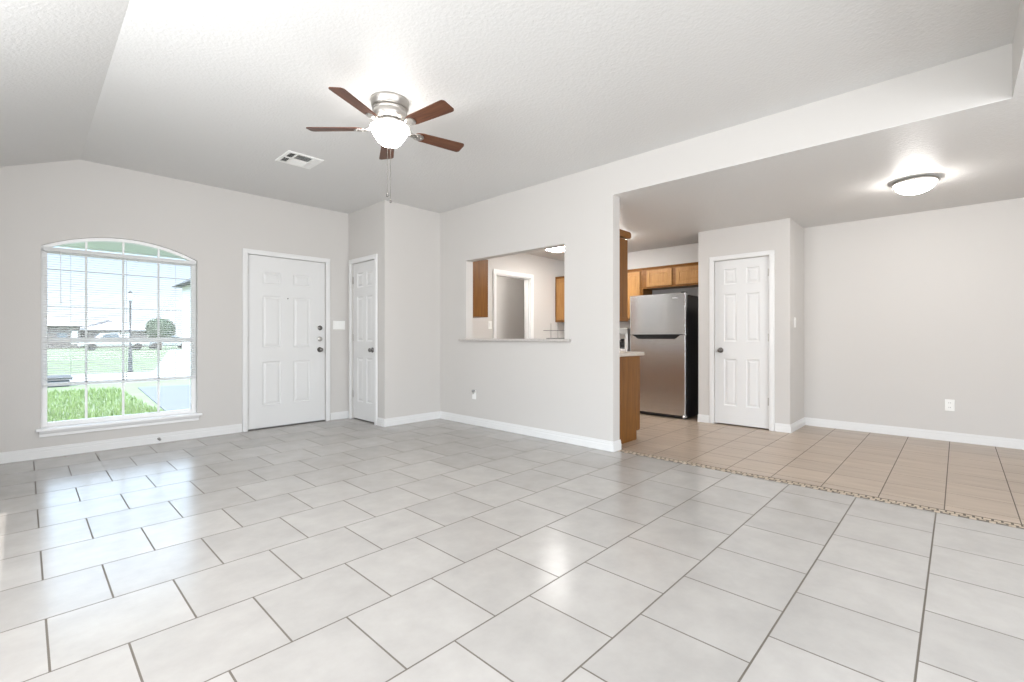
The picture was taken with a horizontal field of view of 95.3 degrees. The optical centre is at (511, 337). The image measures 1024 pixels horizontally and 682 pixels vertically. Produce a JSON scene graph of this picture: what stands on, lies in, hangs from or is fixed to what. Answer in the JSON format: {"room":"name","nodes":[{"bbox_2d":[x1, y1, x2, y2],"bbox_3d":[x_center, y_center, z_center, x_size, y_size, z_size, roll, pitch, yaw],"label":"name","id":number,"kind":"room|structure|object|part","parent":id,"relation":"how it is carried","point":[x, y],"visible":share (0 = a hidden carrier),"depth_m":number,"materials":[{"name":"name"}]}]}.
{"room":"empty living room","nodes":[
{"label":"empty living room","id":0,"kind":"room"},
{"bbox_2d":[0,160,347,452],"bbox_3d":[-3.309,-0.298,5.214,0.150,2.760,4.965,0,0,44],"label":"wall","id":1,"kind":"structure","parent":0,"point":[41,204],"depth_m":4.77,"materials":[{"name":"grey paint"}]},
{"bbox_2d":[36,238,202,437],"bbox_3d":[-3.815,-0.038,4.613,0.170,1.864,1.253,0,0,44],"label":"window","id":2,"kind":"structure","parent":1,"relation":"in","point":[65,427],"depth_m":4.58,"materials":[{"name":"white plastic"}]},
{"bbox_3d":[-3.853,0.029,4.649,0.045,0.045,1.101,0,0,44],"label":"meeting rail","id":3,"kind":"part","parent":2,"relation":"part of","materials":[{"name":"white plastic"}]},
{"bbox_2d":[43,246,195,385],"bbox_3d":[-3.812,-0.187,4.609,0.045,1.258,1.161,0,0,44],"label":"window blind","id":4,"kind":"object","parent":2,"relation":"attached to","point":[52,249],"visible":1,"depth_m":4.53,"materials":[{"name":"white plastic"}]},
{"bbox_3d":[-3.813,0.432,4.610,0.026,0.020,1.157,0,0,44],"label":"rail","id":5,"kind":"part","parent":4,"relation":"part of","materials":[{"name":"white plastic"}]},
{"bbox_3d":[-3.802,0.854,4.601,0.135,0.080,1.253,0,0,44],"label":"sill","id":6,"kind":"part","parent":2,"relation":"part of","materials":[{"name":"white plastic"}]},
{"bbox_2d":[57,242,181,258],"bbox_3d":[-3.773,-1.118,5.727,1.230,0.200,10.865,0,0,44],"label":"window pane","id":7,"kind":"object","parent":1,"relation":"attached to","point":[99,246],"depth_m":5.43,"materials":[{"name":"white"}]},
{"bbox_2d":[0,411,348,463],"bbox_3d":[-3.544,1.034,4.850,0.014,0.096,3.913,0,0,44],"label":"baseboard","id":8,"kind":"structure","parent":1,"relation":"attached to","point":[70,449],"depth_m":4.54,"materials":[{"name":"white paint"}]},
{"bbox_2d":[242,248,329,431],"bbox_3d":[-2.762,0.031,5.741,0.157,2.102,1.030,0,0,44],"label":"door","id":9,"kind":"structure","parent":1,"relation":"in","point":[283,300],"depth_m":5.69,"materials":[{"name":"white paint"}]},
{"bbox_2d":[333,321,344,329],"bbox_3d":[-2.285,-0.161,6.168,0.012,0.115,0.165,0,0,44],"label":"light switch","id":10,"kind":"object","parent":1,"relation":"attached to","point":[336,324],"visible":1,"depth_m":6.17,"materials":[{"name":"white plastic"}]},
{"bbox_2d":[348,200,391,418],"bbox_3d":[-1.834,-0.298,5.990,0.910,2.760,0.100,0,0,44],"label":"wall","id":11,"kind":"structure","parent":0,"point":[370,227],"depth_m":5.71,"materials":[{"name":"grey paint"}]},
{"bbox_2d":[349,254,377,424],"bbox_3d":[-1.900,0.026,6.013,0.715,2.112,0.112,0,0,44],"label":"door","id":12,"kind":"structure","parent":11,"relation":"in","point":[365,274],"depth_m":6.04,"materials":[{"name":"white paint"}]},
{"bbox_2d":[392,202,563,417],"bbox_3d":[-0.295,-0.298,7.043,0.140,2.760,3.547,0,0,44],"label":"wall","id":13,"kind":"structure","parent":0,"point":[415,231],"depth_m":6.05,"materials":[{"name":"grey paint"}]},
{"bbox_2d":[377,411,439,426],"bbox_3d":[-1.307,1.034,5.987,0.171,0.096,0.851,0,0,44],"label":"baseboard","id":14,"kind":"structure","parent":13,"relation":"attached to","point":[382,422],"depth_m":5.86,"materials":[{"name":"white paint"}]},
{"bbox_2d":[488,321,491,328],"bbox_3d":[-0.325,-0.183,6.944,0.012,0.118,0.075,0,0,44],"label":"light switch","id":15,"kind":"object","parent":13,"relation":"attached to","point":[489,322],"visible":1,"depth_m":6.94,"materials":[{"name":"white plastic"}]},
{"bbox_2d":[493,269,533,338],"bbox_3d":[-0.003,0.029,7.356,0.133,2.107,0.920,0,0,44],"label":"door frame","id":16,"kind":"structure","parent":13,"relation":"in","point":[528,279],"depth_m":7.59,"materials":[{"name":"white paint"}]},
{"bbox_2d":[0,0,1019,213],"bbox_3d":[-1.053,-1.446,3.058,6.392,0.664,4.965,0,0,44],"label":"ceiling","id":17,"kind":"structure","parent":0,"point":[205,92],"depth_m":2.90,"materials":[{"name":"white paint"}]},
{"bbox_2d":[275,150,323,168],"bbox_3d":[-1.983,-1.652,4.355,0.325,0.012,0.325,0,0,44],"label":"ceiling vent","id":18,"kind":"object","parent":17,"relation":"in","point":[289,157],"visible":1,"depth_m":4.34,"materials":[{"name":"white plastic"}]},
{"bbox_2d":[306,87,463,202],"bbox_3d":[-0.827,-1.300,3.273,1.098,0.716,1.108,0,0,44],"label":"ceiling fan","id":19,"kind":"object","parent":17,"relation":"hanging from","point":[389,111],"visible":1,"depth_m":3.19,"materials":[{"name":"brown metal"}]},
{"bbox_3d":[-1.240,-1.463,3.281,0.384,0.030,0.115,0,0,0],"label":"blade","id":20,"kind":"part","parent":19,"relation":"part of","materials":[{"name":"brown wood"}]},
{"bbox_3d":[-0.978,-1.463,2.916,0.115,0.030,0.384,0,0,18],"label":"blade","id":21,"kind":"part","parent":19,"relation":"part of","materials":[{"name":"brown wood"}]},
{"bbox_3d":[-0.973,-1.463,3.642,0.115,0.030,0.384,0,0,-18],"label":"blade","id":22,"kind":"part","parent":19,"relation":"part of","materials":[{"name":"brown wood"}]},
{"bbox_3d":[-0.875,-1.177,3.278,0.004,0.331,0.004,0,0,44],"label":"pull chain","id":23,"kind":"part","parent":19,"relation":"part of","materials":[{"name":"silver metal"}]},
{"bbox_3d":[-0.858,-1.408,3.278,0.270,0.128,0.270,0,0,44],"label":"lamp shade","id":24,"kind":"part","parent":19,"relation":"part of","materials":[{"name":"white glass"}]},
{"bbox_3d":[-0.854,-1.154,3.278,0.004,0.377,0.004,0,0,44],"label":"pull chain","id":25,"kind":"part","parent":19,"relation":"part of","materials":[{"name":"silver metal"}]},
{"bbox_3d":[-0.550,-1.463,3.051,0.384,0.030,0.115,0,0,36],"label":"blade","id":26,"kind":"part","parent":19,"relation":"part of","materials":[{"name":"brown wood"}]},
{"bbox_3d":[-0.547,-1.463,3.500,0.384,0.030,0.115,0,0,-36],"label":"blade","id":27,"kind":"part","parent":19,"relation":"part of","materials":[{"name":"brown wood"}]},
{"bbox_2d":[497,276,523,338],"bbox_3d":[-0.550,-0.133,7.876,0.100,2.430,2.695,0,0,44],"label":"wall","id":28,"kind":"structure","parent":0,"point":[510,291],"depth_m":8.35,"materials":[{"name":"grey paint"}]},
{"bbox_2d":[0,413,1023,681],"bbox_3d":[0.855,1.131,3.167,9.740,0.101,7.760,0,0,44],"label":"floor","id":29,"kind":"structure","parent":0,"point":[354,549],"depth_m":2.28,"materials":[{"name":"tile"}]},
{"bbox_2d":[620,356,639,443],"bbox_3d":[0.262,0.639,5.661,2.521,0.885,0.613,0,0,44],"label":"base cabinet","id":30,"kind":"object","parent":29,"relation":"on","point":[629,365],"visible":0.13,"depth_m":4.84,"materials":[{"name":"brown wood"}]},
{"bbox_2d":[620,351,643,356],"bbox_3d":[0.266,0.176,5.686,2.593,0.038,0.656,0,0,44],"label":"countertop","id":31,"kind":"structure","parent":30,"relation":"on","point":[622,353],"depth_m":4.84,"materials":[{"name":"stone"}]},
{"bbox_3d":[0.455,0.590,5.865,2.519,0.785,0.018,0,0,44],"label":"frame","id":32,"kind":"part","parent":30,"relation":"part of","materials":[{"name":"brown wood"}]},
{"bbox_2d":[630,292,697,418],"bbox_3d":[2.196,0.241,6.614,0.810,1.682,0.662,0,0,44],"label":"refrigerator","id":33,"kind":"object","parent":29,"relation":"on","point":[664,327],"visible":0.86,"depth_m":6.32,"materials":[{"name":"silver metal"}]},
{"bbox_3d":[1.974,-0.009,6.399,0.710,0.061,0.040,0,0,44],"label":"handle","id":34,"kind":"part","parent":33,"relation":"part of","materials":[{"name":"black"}]},
{"bbox_3d":[1.996,0.501,6.408,0.806,1.062,0.070,0,0,44],"label":"fridge door","id":35,"kind":"part","parent":33,"relation":"part of","materials":[{"name":"silver metal"}]},
{"bbox_3d":[1.996,-0.313,6.408,0.806,0.546,0.070,0,0,44],"label":"freezer door","id":36,"kind":"part","parent":33,"relation":"part of","materials":[{"name":"silver metal"}]},
{"bbox_3d":[1.351,0.667,7.520,1.580,0.830,0.579,0,0,44],"label":"base cabinet","id":37,"kind":"object","parent":29,"relation":"on","visible":0},
{"bbox_3d":[1.335,0.231,7.500,1.585,0.038,0.629,0,0,44],"label":"countertop","id":38,"kind":"structure","parent":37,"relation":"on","visible":0},
{"bbox_2d":[620,328,629,351],"bbox_3d":[1.701,0.038,7.000,0.205,0.345,0.250,0,0,44],"label":"coffee maker","id":39,"kind":"object","parent":38,"relation":"on","point":[624,343],"visible":0.66,"depth_m":6.89,"materials":[{"name":"silver metal"}]},
{"bbox_2d":[440,162,619,441],"bbox_3d":[-0.291,-0.298,5.684,3.563,2.760,0.115,0,0,44],"label":"wall","id":40,"kind":"structure","parent":0,"point":[573,387],"depth_m":4.98,"materials":[{"name":"grey paint"}]},
{"bbox_2d":[472,390,475,398],"bbox_3d":[-0.481,0.704,5.756,0.070,0.120,0.042,0,0,44],"label":"cable jack","id":41,"kind":"object","parent":40,"relation":"attached to","point":[473,391],"visible":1,"depth_m":5.76,"materials":[{"name":"white plastic"}]},
{"bbox_2d":[473,260,487,317],"bbox_3d":[-0.602,-0.647,6.261,0.517,0.762,0.287,0,0,44],"label":"upper cabinet","id":42,"kind":"object","parent":40,"relation":"attached to","point":[480,268],"visible":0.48,"depth_m":6.09,"materials":[{"name":"brown wood"}]},
{"bbox_3d":[-0.509,-0.647,6.358,0.517,0.762,0.018,0,0,44],"label":"frame","id":43,"kind":"part","parent":42,"relation":"part of","materials":[{"name":"brown wood"}]},
{"bbox_2d":[458,339,570,341],"bbox_3d":[0.020,0.031,5.397,1.736,0.030,0.220,0,0,44],"label":"ledge","id":44,"kind":"object","parent":40,"relation":"attached to","point":[527,340],"visible":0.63,"depth_m":5.12,"materials":[{"name":"grey laminate"}]},
{"bbox_2d":[543,330,563,338],"bbox_3d":[0.461,-0.067,4.961,0.330,0.165,0.090,0,0,44],"label":"wire rack","id":45,"kind":"object","parent":44,"relation":"on","point":[543,330],"visible":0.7,"depth_m":4.94,"materials":[{"name":"grey metal"}]},
{"bbox_2d":[440,411,620,451],"bbox_3d":[0.047,1.034,5.359,2.653,0.096,0.141,0,0,44],"label":"baseboard","id":46,"kind":"structure","parent":40,"relation":"attached to","point":[611,446],"depth_m":5.04,"materials":[{"name":"white paint"}]},
{"bbox_2d":[620,229,630,321],"bbox_3d":[0.939,-0.623,4.846,0.460,0.919,0.371,0,0,44],"label":"upper cabinet","id":47,"kind":"object","parent":40,"relation":"attached to","point":[624,235],"visible":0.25,"depth_m":4.75,"materials":[{"name":"brown wood"}]},
{"bbox_3d":[0.921,-0.183,4.839,0.445,0.040,0.337,0,0,44],"label":"light rail","id":48,"kind":"part","parent":47,"relation":"part of","materials":[{"name":"brown wood"}]},
{"bbox_3d":[0.939,-1.048,4.846,0.460,0.068,0.371,0,0,44],"label":"crown","id":49,"kind":"part","parent":47,"relation":"part of","materials":[{"name":"brown wood"}]},
{"bbox_3d":[1.029,-0.592,4.957,0.438,0.823,0.018,0,0,44],"label":"frame","id":50,"kind":"part","parent":47,"relation":"part of","materials":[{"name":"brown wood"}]},
{"bbox_2d":[698,218,803,423],"bbox_3d":[3.002,-0.133,5.877,1.038,2.430,0.675,0,0,44],"label":"wall","id":51,"kind":"structure","parent":0,"point":[784,236],"depth_m":5.52,"materials":[{"name":"grey paint"}]},
{"bbox_2d":[709,250,774,430],"bbox_3d":[2.779,0.037,5.653,0.737,2.090,0.112,0,0,44],"label":"door","id":52,"kind":"structure","parent":51,"relation":"in","point":[744,288],"depth_m":5.65,"materials":[{"name":"white paint"}]},
{"bbox_2d":[524,49,1023,260],"bbox_3d":[0.855,-1.448,3.167,9.740,0.200,7.760,0,0,44],"label":"ceiling","id":53,"kind":"structure","parent":0,"point":[976,153],"depth_m":4.04,"materials":[{"name":"white paint"}]},
{"bbox_2d":[546,246,563,251],"bbox_3d":[1.012,-1.317,6.586,1.240,0.062,0.320,0,0,44],"label":"kitchen light","id":54,"kind":"object","parent":53,"relation":"attached to","point":[558,249],"visible":0.25,"depth_m":6.83,"materials":[{"name":"white plastic"}]},
{"bbox_2d":[891,175,939,194],"bbox_3d":[3.462,-1.291,4.009,0.324,0.114,0.324,0,0,44],"label":"dome light","id":55,"kind":"object","parent":53,"relation":"attached to","point":[916,184],"visible":1,"depth_m":3.93,"materials":[{"name":"white glass"}]},
{"bbox_2d":[613,0,1023,193],"bbox_3d":[0.294,-1.515,1.770,2.694,0.326,4.965,0,0,44],"label":"wall header","id":56,"kind":"structure","parent":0,"point":[989,76],"depth_m":3.17,"materials":[{"name":"grey paint"}]},
{"bbox_2d":[620,198,1023,439],"bbox_3d":[3.502,-0.143,5.935,9.740,2.450,0.100,0,0,44],"label":"wall","id":57,"kind":"structure","parent":0,"point":[905,315],"depth_m":5.04,"materials":[{"name":"grey paint"}]},
{"bbox_2d":[555,276,563,321],"bbox_3d":[1.147,-0.653,7.892,0.828,0.780,0.323,0,0,44],"label":"upper cabinet","id":58,"kind":"object","parent":57,"relation":"attached to","point":[559,281],"visible":0.16,"depth_m":8.00,"materials":[{"name":"brown wood"}]},
{"bbox_3d":[0.905,-0.648,7.914,0.274,0.614,0.012,0,0,44],"label":"panel","id":59,"kind":"part","parent":58,"relation":"part of","materials":[{"name":"brown wood"}]},
{"bbox_2d":[628,268,651,320],"bbox_3d":[1.748,-0.645,7.318,0.814,0.765,0.323,0,0,44],"label":"upper cabinet","id":60,"kind":"object","parent":57,"relation":"attached to","point":[635,276],"visible":0.17,"depth_m":7.01,"materials":[{"name":"brown wood"}]},
{"bbox_3d":[1.781,-0.634,7.077,0.259,0.596,0.012,0,0,44],"label":"panel","id":61,"kind":"part","parent":60,"relation":"part of","materials":[{"name":"brown wood"}]},
{"bbox_3d":[1.780,-0.634,7.076,0.355,0.692,0.018,0,0,44],"label":"door","id":62,"kind":"part","parent":60,"relation":"part of","materials":[{"name":"brown wood"}]},
{"bbox_3d":[1.654,-0.645,7.220,0.814,0.765,0.016,0,0,44],"label":"frame","id":63,"kind":"part","parent":60,"relation":"part of","materials":[{"name":"brown wood"}]},
{"bbox_3d":[1.649,-1.013,7.214,0.814,0.030,0.032,0,0,44],"label":"crown","id":64,"kind":"part","parent":60,"relation":"part of","materials":[{"name":"brown wood"}]},
{"bbox_2d":[642,262,697,289],"bbox_3d":[2.395,-0.873,6.699,0.968,0.310,0.323,0,0,44],"label":"upper cabinet","id":65,"kind":"object","parent":57,"relation":"attached to","point":[684,275],"visible":0.7,"depth_m":6.63,"materials":[{"name":"brown wood"}]},
{"bbox_3d":[2.126,-0.862,6.745,0.388,0.236,0.018,0,0,44],"label":"door","id":66,"kind":"part","parent":65,"relation":"part of","materials":[{"name":"brown wood"}]},
{"bbox_3d":[2.127,-0.862,6.746,0.292,0.140,0.012,0,0,44],"label":"panel","id":67,"kind":"part","parent":65,"relation":"part of","materials":[{"name":"brown wood"}]},
{"bbox_3d":[2.296,-1.013,6.596,0.968,0.030,0.032,0,0,44],"label":"crown","id":68,"kind":"part","parent":65,"relation":"part of","materials":[{"name":"brown wood"}]},
{"bbox_3d":[2.453,-0.862,6.433,0.404,0.236,0.018,0,0,44],"label":"door","id":69,"kind":"part","parent":65,"relation":"part of","materials":[{"name":"brown wood"}]},
{"bbox_3d":[2.454,-0.862,6.434,0.308,0.140,0.012,0,0,44],"label":"panel","id":70,"kind":"part","parent":65,"relation":"part of","materials":[{"name":"brown wood"}]},
{"bbox_2d":[698,414,1023,449],"bbox_3d":[4.648,1.034,4.294,5.614,0.096,0.689,0,0,44],"label":"baseboard","id":71,"kind":"structure","parent":57,"relation":"attached to","point":[872,428],"depth_m":5.11,"materials":[{"name":"white paint"}]},
{"bbox_2d":[945,399,954,410],"bbox_3d":[4.554,0.706,4.854,0.075,0.118,0.009,0,0,44],"label":"wall outlet","id":72,"kind":"object","parent":57,"relation":"attached to","point":[949,404],"visible":1,"depth_m":4.85,"materials":[{"name":"white plastic"}]},
{"label":"outside","id":73,"kind":"structure","parent":0,"visible":0},
{"bbox_2d":[47,345,189,421],"bbox_3d":[-32.382,1.425,86.292,153.930,0.315,200.000,0,0,44],"label":"ground","id":74,"kind":"structure","parent":73,"point":[130,387],"depth_m":16.52,"materials":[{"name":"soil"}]},
{"bbox_2d":[47,375,72,387],"bbox_3d":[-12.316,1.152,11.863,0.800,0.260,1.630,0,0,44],"label":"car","id":75,"kind":"object","parent":74,"relation":"on","point":[49,377],"visible":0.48,"depth_m":12.06,"materials":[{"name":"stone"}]},
{"bbox_3d":[-12.316,1.069,11.863,0.800,0.095,1.630,0,0,44],"label":"lid","id":76,"kind":"part","parent":75,"relation":"part of","materials":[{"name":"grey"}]},
{"bbox_2d":[47,317,82,348],"bbox_3d":[-58.314,-0.818,53.324,11.000,4.200,13.500,0,0,44],"label":"house","id":77,"kind":"structure","parent":74,"relation":"on","point":[48,320],"depth_m":53.48,"materials":[{"name":"grey brick"}]},
{"bbox_3d":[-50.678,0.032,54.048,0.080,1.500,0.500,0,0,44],"label":"garage door","id":78,"kind":"part","parent":77,"relation":"part of","materials":[{"name":"white"}]},
{"bbox_2d":[47,386,165,421],"bbox_3d":[-7.402,1.227,8.006,8.643,0.110,1.910,0,0,44],"label":"grass","id":79,"kind":"structure","parent":74,"relation":"on","point":[59,411],"depth_m":8.53,"materials":[{"name":"green plant"}]},
{"bbox_2d":[77,333,148,349],"bbox_3d":[-40.429,0.402,47.432,1.840,1.760,5.400,0,0,41],"label":"pickup truck","id":80,"kind":"object","parent":74,"relation":"on","point":[133,343],"visible":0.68,"depth_m":46.63,"materials":[{"name":"white paint"}]},
{"bbox_2d":[80,320,146,347],"bbox_3d":[-52.954,-0.518,61.826,11.000,3.600,6.800,0,0,44],"label":"house","id":81,"kind":"structure","parent":74,"relation":"on","point":[135,329],"depth_m":59.07,"materials":[{"name":"grey brick"}]},
{"bbox_2d":[127,291,133,371],"bbox_3d":[-13.972,-0.213,17.078,0.190,2.990,0.190,0,0,44],"label":"street lamp","id":82,"kind":"object","parent":74,"relation":"on","point":[129,292],"visible":0.68,"depth_m":17.05,"materials":[{"name":"grey metal"}]},
{"bbox_2d":[144,317,175,349],"bbox_3d":[-36.581,-0.408,48.563,2.720,3.395,2.723,0,0,44],"label":"tree","id":83,"kind":"object","parent":74,"relation":"on","point":[152,325],"visible":0.59,"depth_m":47.84,"materials":[{"name":"green plant"}]},
{"bbox_3d":[-36.581,-0.772,48.563,2.720,2.665,2.723,0,0,44],"label":"crown","id":84,"kind":"part","parent":83,"relation":"part of","materials":[{"name":"green plant"}]},
{"bbox_2d":[142,336,181,348],"bbox_3d":[-38.523,0.552,52.320,1.840,1.460,4.500,0,0,44],"label":"car","id":85,"kind":"object","parent":74,"relation":"on","point":[153,345],"visible":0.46,"depth_m":51.23,"materials":[{"name":"silver metal"}]},
{"bbox_2d":[172,280,189,350],"bbox_3d":[-22.956,-2.818,41.832,10.400,8.200,10.650,0,0,44],"label":"house","id":86,"kind":"structure","parent":74,"relation":"on","point":[185,284],"depth_m":40.50,"materials":[{"name":"white"}]},
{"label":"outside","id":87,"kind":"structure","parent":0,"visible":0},
{"bbox_2d":[49,269,189,279],"bbox_3d":[-4.772,-3.168,39.147,0.042,0.043,170.000,0,0,44],"label":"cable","id":88,"kind":"object","parent":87,"point":[49,269],"visible":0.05,"depth_m":23.17,"materials":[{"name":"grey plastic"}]},
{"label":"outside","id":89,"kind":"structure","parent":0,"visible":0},
{"bbox_2d":[56,306,181,310],"bbox_3d":[-24.650,-2.768,58.150,0.058,0.058,170.000,0,0,44],"label":"cable","id":90,"kind":"object","parent":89,"point":[56,306],"visible":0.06,"depth_m":44.45,"materials":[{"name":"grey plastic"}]},
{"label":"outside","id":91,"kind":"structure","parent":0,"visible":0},
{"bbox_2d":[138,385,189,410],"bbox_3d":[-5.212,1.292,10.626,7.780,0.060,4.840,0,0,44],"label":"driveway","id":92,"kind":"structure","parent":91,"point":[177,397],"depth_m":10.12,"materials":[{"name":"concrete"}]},
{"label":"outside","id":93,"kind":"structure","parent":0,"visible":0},
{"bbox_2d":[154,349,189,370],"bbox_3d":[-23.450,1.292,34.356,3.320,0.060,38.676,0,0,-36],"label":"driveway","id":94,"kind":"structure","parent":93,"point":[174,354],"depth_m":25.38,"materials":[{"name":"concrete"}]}
]}

